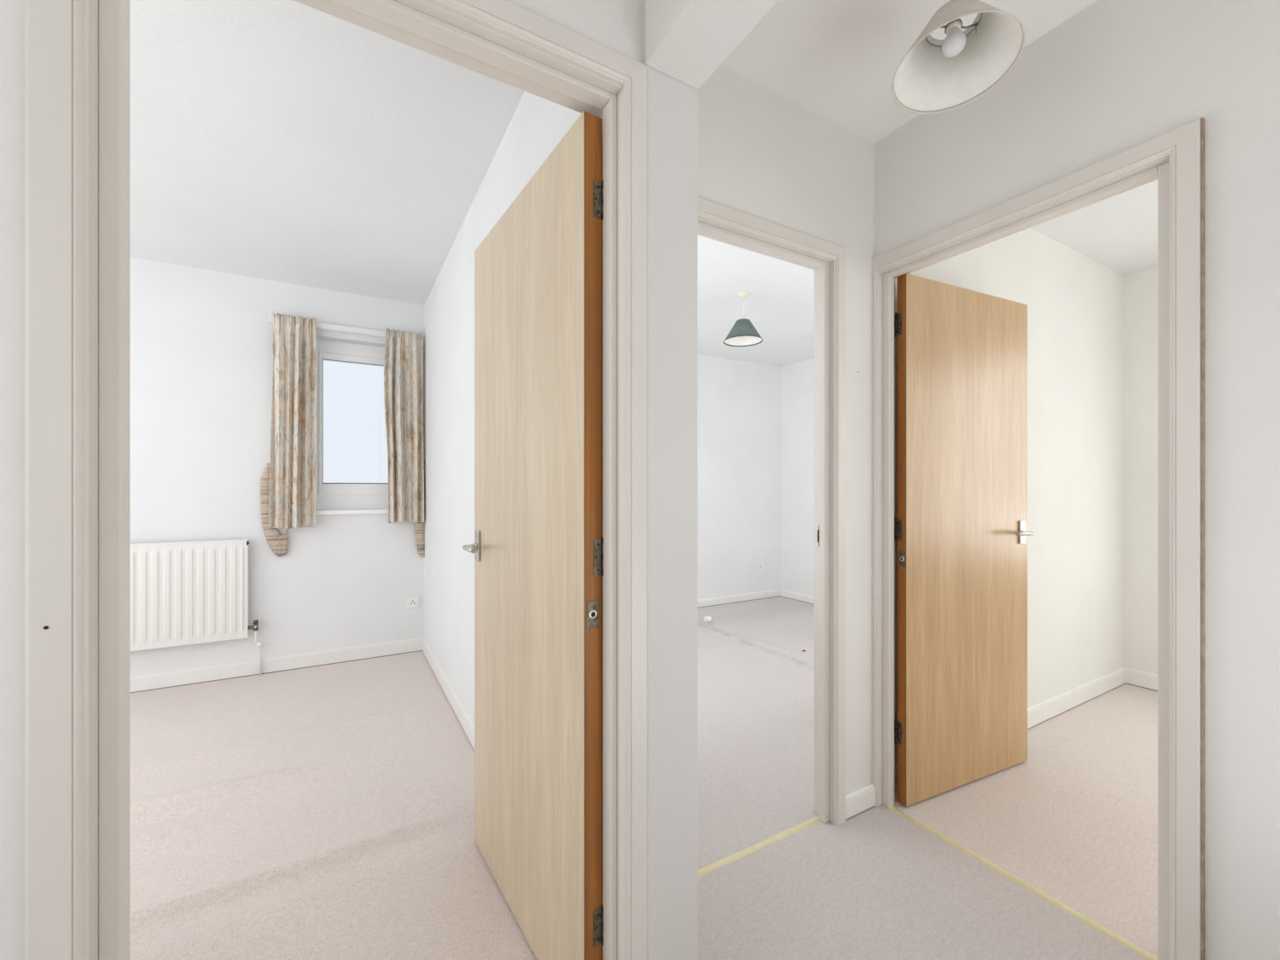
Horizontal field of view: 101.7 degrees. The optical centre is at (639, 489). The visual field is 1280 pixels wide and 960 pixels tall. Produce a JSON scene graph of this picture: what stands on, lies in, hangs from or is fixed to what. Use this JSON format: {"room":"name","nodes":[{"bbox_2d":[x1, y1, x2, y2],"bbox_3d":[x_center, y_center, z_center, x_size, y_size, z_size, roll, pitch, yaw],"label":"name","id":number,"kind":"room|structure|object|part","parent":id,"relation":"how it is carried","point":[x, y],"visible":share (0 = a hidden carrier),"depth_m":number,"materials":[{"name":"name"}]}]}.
{"room":"home hallway","nodes":[
{"label":"home hallway","id":0,"kind":"room"},
{"bbox_2d":[129,256,424,675],"bbox_3d":[-3.081,-0.083,3.133,3.309,2.545,0.250,0,0,-30],"label":"wall","id":1,"kind":"structure","parent":0,"point":[201,340],"depth_m":3.31,"materials":[{"name":"paint"}]},
{"bbox_2d":[129,539,262,675],"bbox_3d":[-2.806,0.753,3.084,0.937,0.874,0.060,0,0,-30],"label":"radiator","id":2,"kind":"object","parent":1,"relation":"attached to","point":[185,592],"visible":0.62,"depth_m":3.12,"materials":[{"name":"metal"}]},
{"bbox_2d":[260,462,287,556],"bbox_3d":[-2.369,0.137,3.378,0.146,0.608,0.039,0,0,-30],"label":"tieback","id":3,"kind":"object","parent":1,"relation":"hanging from","point":[277,542],"visible":0.89,"depth_m":3.35,"materials":[{"name":"fabric"}]},
{"bbox_2d":[129,637,423,692],"bbox_3d":[-3.018,1.143,3.016,3.300,0.102,0.014,0,0,-30],"label":"baseboard","id":4,"kind":"structure","parent":1,"relation":"attached to","point":[146,682],"depth_m":3.37,"materials":[{"name":"white wood"}]},
{"bbox_2d":[268,315,423,340],"bbox_3d":[-1.991,-1.091,3.587,0.920,0.038,0.056,0,0,-30],"label":"rail","id":5,"kind":"object","parent":1,"relation":"attached to","point":[318,325],"visible":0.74,"depth_m":3.56,"materials":[{"name":"white plastic"}]},
{"bbox_2d":[268,311,316,529],"bbox_3d":[-2.246,-0.440,3.377,0.258,1.392,0.094,0,0,-30],"label":"curtain","id":6,"kind":"object","parent":5,"relation":"hanging from","point":[293,456],"visible":1,"depth_m":3.37,"materials":[{"name":"fabric"}]},
{"bbox_2d":[384,327,424,523],"bbox_3d":[-1.677,-0.447,3.706,0.260,1.377,0.088,0,0,-30],"label":"curtain","id":7,"kind":"object","parent":5,"relation":"hanging from","point":[404,351],"visible":1,"depth_m":3.71,"materials":[{"name":"fabric"}]},
{"bbox_2d":[315,338,388,514],"bbox_3d":[-1.983,-0.430,3.702,0.640,1.207,0.205,0,0,-30],"label":"window","id":8,"kind":"structure","parent":1,"relation":"in","point":[369,497],"depth_m":3.66,"materials":[{"name":"white"}]},
{"bbox_3d":[-1.983,0.159,3.702,0.640,0.028,0.205,0,0,-30],"label":"sill","id":9,"kind":"part","parent":8,"relation":"part of","materials":[{"name":"white wood"}]},
{"bbox_2d":[406,595,418,608],"bbox_3d":[-1.658,0.826,3.805,0.086,0.086,0.012,0,0,-30],"label":"wall socket","id":10,"kind":"object","parent":1,"relation":"attached to","point":[411,602],"visible":1,"depth_m":3.80,"materials":[{"name":"white plastic"}]},
{"bbox_2d":[415,459,424,557],"bbox_3d":[-1.610,0.143,3.818,0.068,0.722,0.039,0,0,-30],"label":"tieback","id":11,"kind":"object","parent":1,"relation":"hanging from","point":[420,531],"visible":0.69,"depth_m":3.81,"materials":[{"name":"fabric"}]},
{"bbox_2d":[0,0,643,959],"bbox_3d":[-1.452,-0.083,0.321,3.309,2.545,0.110,0,0,-30],"label":"wall","id":12,"kind":"structure","parent":0,"point":[617,25],"depth_m":0.65,"materials":[{"name":"paint"}]},
{"bbox_2d":[24,0,647,959],"bbox_3d":[-0.402,0.152,0.919,0.893,2.076,0.127,0,0,-30],"label":"door frame","id":13,"kind":"structure","parent":12,"relation":"attached to","point":[77,52],"depth_m":0.71,"materials":[{"name":"white wood"}]},
{"bbox_2d":[129,0,523,305],"bbox_3d":[-2.354,-1.380,1.780,3.409,0.050,3.320,0,0,-30],"label":"ceiling","id":14,"kind":"structure","parent":0,"point":[292,142],"depth_m":2.05,"materials":[{"name":"paint"}]},
{"bbox_2d":[129,651,537,959],"bbox_3d":[-2.225,1.181,1.647,3.300,0.052,3.180,0,0,-30],"label":"floor","id":15,"kind":"structure","parent":0,"point":[325,811],"depth_m":1.84,"materials":[{"name":"carpet"}]},
{"bbox_2d":[424,0,697,959],"bbox_3d":[-0.765,-0.083,2.558,0.140,2.545,3.326,0,0,-30],"label":"wall","id":16,"kind":"structure","parent":0,"point":[672,102],"depth_m":1.14,"materials":[{"name":"paint"}]},
{"bbox_2d":[422,636,474,749],"bbox_3d":[-0.833,1.143,2.522,0.014,0.102,3.060,0,0,-30],"label":"baseboard","id":17,"kind":"structure","parent":16,"relation":"attached to","point":[461,712],"depth_m":2.86,"materials":[{"name":"white wood"}]},
{"bbox_2d":[462,110,603,959],"bbox_3d":[-0.316,0.191,1.434,0.168,1.978,0.794,0,0,-34],"label":"door","id":18,"kind":"structure","parent":16,"relation":"in","point":[538,547],"depth_m":1.27,"materials":[{"name":"brown wood"}]},
{"bbox_3d":[-0.540,0.189,1.651,0.048,0.028,0.136,0,0,-15],"label":"lever","id":19,"kind":"part","parent":18,"relation":"part of","materials":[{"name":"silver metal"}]},
{"bbox_3d":[-0.534,0.186,1.711,0.008,0.100,0.040,0,0,-34],"label":"handle","id":20,"kind":"part","parent":18,"relation":"part of","materials":[{"name":"silver metal"}]},
{"bbox_3d":[-0.101,0.267,1.110,0.027,0.058,0.001,0,0,-34],"label":"latch plate","id":21,"kind":"part","parent":18,"relation":"part of","materials":[{"name":"silver metal"}]},
{"bbox_2d":[697,354,779,599],"bbox_3d":[0.037,-0.083,4.973,3.670,2.545,0.100,0,0,-30],"label":"wall","id":22,"kind":"structure","parent":0,"point":[738,402],"depth_m":5.50,"materials":[{"name":"paint"}]},
{"bbox_2d":[697,588,779,607],"bbox_3d":[0.020,1.153,4.898,3.565,0.082,0.014,0,0,-30],"label":"baseboard","id":23,"kind":"structure","parent":22,"relation":"attached to","point":[773,593],"depth_m":5.47,"materials":[{"name":"white wood"}]},
{"bbox_2d":[756,562,763,570],"bbox_3d":[1.303,0.840,5.641,0.086,0.086,0.012,0,0,-30],"label":"wall socket","id":24,"kind":"object","parent":22,"relation":"attached to","point":[759,565],"visible":1,"depth_m":5.63,"materials":[{"name":"white plastic"}]},
{"bbox_2d":[697,234,814,366],"bbox_3d":[0.759,-1.380,3.722,3.665,0.050,2.990,0,0,-30],"label":"ceiling","id":25,"kind":"structure","parent":0,"point":[779,304],"depth_m":3.82,"materials":[{"name":"paint"}]},
{"bbox_2d":[723,290,762,346],"bbox_3d":[0.714,-1.188,3.615,0.267,0.333,0.267,0,0,-30],"label":"pendant lamp","id":26,"kind":"object","parent":25,"relation":"hanging from","point":[743,333],"visible":1,"depth_m":3.58,"materials":[{"name":"green fabric"}]},
{"bbox_3d":[0.714,-1.094,3.615,0.266,0.142,0.266,0,0,-30],"label":"lamp shade","id":27,"kind":"part","parent":26,"relation":"part of","materials":[{"name":"green fabric"}]},
{"bbox_2d":[697,596,819,870],"bbox_3d":[0.751,1.186,3.637,3.565,0.016,2.929,0,0,-30],"label":"floor","id":28,"kind":"structure","parent":0,"point":[755,678],"depth_m":2.65,"materials":[{"name":"carpet"}]},
{"bbox_2d":[703,616,711,622],"bbox_3d":[0.609,1.163,4.660,0.075,0.054,0.078,0,0,-30],"label":"crumpled tissue","id":29,"kind":"object","parent":28,"relation":"on","point":[708,619],"visible":1,"depth_m":4.64,"materials":[{"name":"white paper"}]},
{"bbox_2d":[779,357,814,596],"bbox_3d":[2.327,-0.083,4.572,0.100,2.545,2.890,0,0,-30],"label":"wall","id":30,"kind":"structure","parent":0,"point":[796,379],"depth_m":5.58,"materials":[{"name":"paint"}]},
{"bbox_2d":[779,588,814,604],"bbox_3d":[2.277,1.153,4.543,0.014,0.082,2.890,0,0,-30],"label":"baseboard","id":31,"kind":"structure","parent":30,"relation":"attached to","point":[805,598],"depth_m":5.56,"materials":[{"name":"white wood"}]},
{"bbox_2d":[697,64,1123,794],"bbox_3d":[1.528,-0.107,2.391,3.660,2.595,0.084,0,0,-30],"label":"wall","id":32,"kind":"structure","parent":0,"point":[1074,302],"depth_m":2.61,"materials":[{"name":"paint"}]},
{"bbox_2d":[697,196,845,825],"bbox_3d":[0.331,0.162,1.689,0.886,2.057,0.099,0,0,-30],"label":"door frame","id":33,"kind":"structure","parent":32,"relation":"attached to","point":[716,221],"depth_m":1.85,"materials":[{"name":"wood"}]},
{"bbox_3d":[0.656,0.172,1.896,0.007,0.080,0.022,0,0,-30],"label":"strike plate","id":34,"kind":"part","parent":33,"relation":"part of","materials":[{"name":"metal"}]},
{"bbox_2d":[845,783,875,820],"bbox_3d":[0.807,1.151,1.918,0.167,0.086,0.014,0,0,-30],"label":"baseboard","id":35,"kind":"structure","parent":32,"relation":"attached to","point":[858,801],"depth_m":1.91,"materials":[{"name":"white"}]},
{"bbox_2d":[895,666,1125,791],"bbox_3d":[1.980,1.143,2.622,2.305,0.102,0.014,0,0,-30],"label":"baseboard","id":36,"kind":"structure","parent":32,"relation":"attached to","point":[1038,713],"depth_m":2.83,"materials":[{"name":"white"}]},
{"bbox_2d":[697,804,1148,959],"bbox_3d":[0.335,1.190,-0.091,3.088,0.001,3.106,0,0,-30],"label":"floor","id":37,"kind":"structure","parent":0,"point":[875,884],"depth_m":1.48,"materials":[{"name":"carpet"}]},
{"bbox_2d":[697,816,820,877],"bbox_3d":[0.307,1.188,1.687,0.780,0.004,0.025,0,0,-30],"label":"threshold strip","id":38,"kind":"object","parent":37,"relation":"on","point":[745,852],"visible":0.65,"depth_m":1.73,"materials":[{"name":"gold metal"}]},
{"bbox_2d":[887,806,1157,959],"bbox_3d":[1.122,1.188,1.628,0.026,0.004,0.752,0,0,-30],"label":"threshold strip","id":39,"kind":"object","parent":37,"relation":"on","point":[1058,904],"visible":1,"depth_m":1.54,"materials":[{"name":"gold metal"}]},
{"bbox_2d":[721,0,1157,275],"bbox_3d":[1.533,-1.333,0.301,5.555,0.055,3.583,0,0,-30],"label":"ceiling","id":40,"kind":"structure","parent":0,"point":[839,61],"depth_m":1.62,"materials":[{"name":"paint"}]},
{"bbox_2d":[645,0,778,88],"bbox_3d":[0.730,-1.094,-0.019,0.136,0.422,2.634,0,0,-30],"label":"beam","id":41,"kind":"structure","parent":40,"relation":"attached to","point":[687,41],"depth_m":1.02,"materials":[{"name":"paint"}]},
{"bbox_2d":[891,0,1025,114],"bbox_3d":[0.737,-1.138,1.221,0.266,0.334,0.266,0,0,-30],"label":"pendant lamp","id":42,"kind":"object","parent":40,"relation":"hanging from","point":[935,76],"visible":1,"depth_m":1.27,"materials":[{"name":"beige fabric"}]},
{"bbox_3d":[0.739,-1.052,1.228,0.049,0.057,0.049,5,-7,-30],"label":"bulb","id":43,"kind":"part","parent":42,"relation":"part of","materials":[{"name":"white glass"}]},
{"bbox_2d":[893,683,1157,957],"bbox_3d":[2.812,1.190,1.099,2.392,0.001,3.483,0,0,-30],"label":"floor","id":44,"kind":"structure","parent":0,"point":[1075,821],"depth_m":1.91,"materials":[{"name":"carpet"}]},
{"bbox_2d":[874,0,1279,959],"bbox_3d":[1.670,-0.107,0.718,0.100,2.595,2.968,0,0,-30],"label":"wall","id":45,"kind":"structure","parent":0,"point":[1114,77],"depth_m":1.20,"materials":[{"name":"paint"}]},
{"bbox_2d":[871,116,1204,959],"bbox_3d":[1.139,0.162,1.619,0.116,2.057,0.876,0,0,-30],"label":"door frame","id":46,"kind":"structure","parent":45,"relation":"attached to","point":[1175,157],"depth_m":1.26,"materials":[{"name":"white wood"}]},
{"bbox_2d":[894,273,1034,806],"bbox_3d":[1.325,0.190,2.117,0.779,1.981,0.162,0,0,-25],"label":"door","id":47,"kind":"structure","parent":46,"relation":"attached to","point":[961,532],"depth_m":2.07,"materials":[{"name":"brown wood"}]},
{"bbox_3d":[0.981,0.262,1.952,0.001,0.058,0.024,0,0,-25],"label":"latch plate","id":48,"kind":"part","parent":47,"relation":"part of","materials":[{"name":"silver metal"}]},
{"bbox_3d":[1.646,0.186,2.244,0.040,0.100,0.008,0,0,-25],"label":"handle","id":49,"kind":"part","parent":47,"relation":"part of","materials":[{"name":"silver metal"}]},
{"bbox_3d":[1.621,0.189,2.189,0.136,0.028,0.048,0,0,-44],"label":"lever","id":50,"kind":"part","parent":47,"relation":"part of","materials":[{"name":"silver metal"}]},
{"bbox_2d":[1123,267,1157,674],"bbox_3d":[3.879,-0.083,1.717,0.075,2.545,3.483,0,0,-30],"label":"wall","id":51,"kind":"structure","parent":0,"point":[1141,288],"depth_m":3.13,"materials":[{"name":"paint"}]},
{"bbox_2d":[1124,667,1157,691],"bbox_3d":[3.841,1.143,1.695,0.014,0.102,3.483,0,0,-30],"label":"baseboard","id":52,"kind":"structure","parent":51,"relation":"attached to","point":[1133,677],"depth_m":3.12,"materials":[{"name":"white wood"}]}
]}

